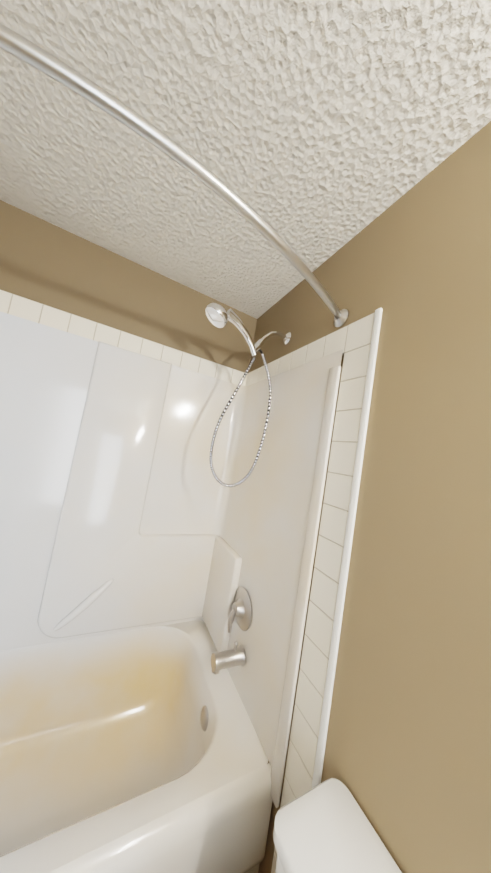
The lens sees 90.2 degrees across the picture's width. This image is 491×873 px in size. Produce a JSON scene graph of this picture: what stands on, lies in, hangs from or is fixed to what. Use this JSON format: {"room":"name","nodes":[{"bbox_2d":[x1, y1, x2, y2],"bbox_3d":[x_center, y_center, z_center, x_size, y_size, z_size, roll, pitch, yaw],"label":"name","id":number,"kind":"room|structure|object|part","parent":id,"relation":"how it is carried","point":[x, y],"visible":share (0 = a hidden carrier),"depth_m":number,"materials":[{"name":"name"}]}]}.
{"room":"bathroom","nodes":[
{"label":"bathroom","id":0,"kind":"room"},
{"bbox_2d":[0,200,256,372],"bbox_3d":[-0.868,0.253,1.244,1.640,2.430,0.120,12,-5,-27],"label":"wall","id":1,"kind":"structure","parent":0,"point":[42,261],"depth_m":1.25,"materials":[{"name":"paint"}]},
{"bbox_2d":[2,290,235,379],"bbox_3d":[-0.658,-0.498,1.273,1.519,0.108,0.009,12,-5,-27],"label":"grout","id":2,"kind":"structure","parent":1,"relation":"attached to","point":[2,290],"depth_m":1.26,"materials":[{"name":"beige"}]},
{"bbox_2d":[0,290,243,385],"bbox_3d":[-0.656,-0.498,1.269,1.519,0.104,0.016,12,-5,-27],"label":"wall tile","id":3,"kind":"structure","parent":1,"relation":"attached to","point":[21,307],"depth_m":1.25,"materials":[{"name":"white tile"}]},
{"bbox_2d":[0,0,490,318],"bbox_3d":[0.129,-0.984,-0.576,2.270,0.060,4.310,12,-5,-27],"label":"ceiling","id":4,"kind":"structure","parent":0,"point":[314,134],"depth_m":0.68,"materials":[{"name":"white paint"}]},
{"bbox_2d":[248,121,490,872],"bbox_3d":[0.584,0.425,0.296,0.120,2.430,3.130,12,-5,-27],"label":"wall","id":5,"kind":"structure","parent":0,"point":[407,760],"depth_m":0.59,"materials":[{"name":"paint"}]},
{"bbox_2d":[0,23,347,326],"bbox_3d":[-0.263,-0.591,0.536,1.518,0.068,0.216,12,-5,-27],"label":"rail","id":6,"kind":"object","parent":5,"relation":"attached to","point":[20,47],"visible":0.98,"depth_m":0.46,"materials":[{"name":"silver metal"}]},
{"bbox_2d":[205,303,290,486],"bbox_3d":[-0.034,-0.173,1.115,0.446,0.817,0.148,12,-5,-27],"label":"shower","id":7,"kind":"object","parent":5,"relation":"attached to","point":[218,315],"visible":1,"depth_m":1.13,"materials":[{"name":"silver metal"}]},
{"bbox_2d":[244,313,374,872],"bbox_3d":[0.048,0.594,1.123,0.019,2.040,0.900,12,-5,-27],"label":"wall tile","id":8,"kind":"structure","parent":5,"relation":"attached to","point":[318,633],"depth_m":0.79,"materials":[{"name":"white tile"}]},
{"bbox_2d":[247,312,374,869],"bbox_3d":[0.054,0.595,1.124,0.007,2.044,0.900,12,-5,-27],"label":"grout","id":9,"kind":"structure","parent":5,"relation":"attached to","point":[324,493],"depth_m":0.80,"materials":[{"name":"beige"}]},
{"bbox_2d":[311,308,382,788],"bbox_3d":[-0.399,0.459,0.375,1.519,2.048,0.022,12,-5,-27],"label":"trim","id":10,"kind":"structure","parent":5,"relation":"attached to","point":[328,693],"depth_m":0.72,"materials":[{"name":"white"}]},
{"bbox_3d":[-0.284,1.464,-0.764,2.270,0.060,4.310,12,-5,-27],"label":"floor","id":11,"kind":"structure","parent":0,"visible":0},
{"bbox_2d":[0,311,342,872],"bbox_3d":[-0.642,0.504,0.834,1.500,1.949,0.801,12,-5,-27],"label":"bathtub","id":12,"kind":"object","parent":11,"relation":"on","point":[155,579],"visible":1,"depth_m":1.12,"materials":[{"name":"plastic"}]},
{"bbox_3d":[-0.079,0.845,1.100,0.135,0.291,0.170,12,-5,-27],"label":"valve spout","id":13,"kind":"part","parent":12,"relation":"part of","materials":[{"name":"silver metal"}]},
{"bbox_2d":[273,778,401,872],"bbox_3d":[-0.029,1.174,0.238,0.725,0.746,0.476,12,-5,-27],"label":"toilet","id":14,"kind":"object","parent":11,"relation":"on","point":[325,826],"visible":0.98,"depth_m":0.52,"materials":[{"name":"white ceramic"}]}
]}

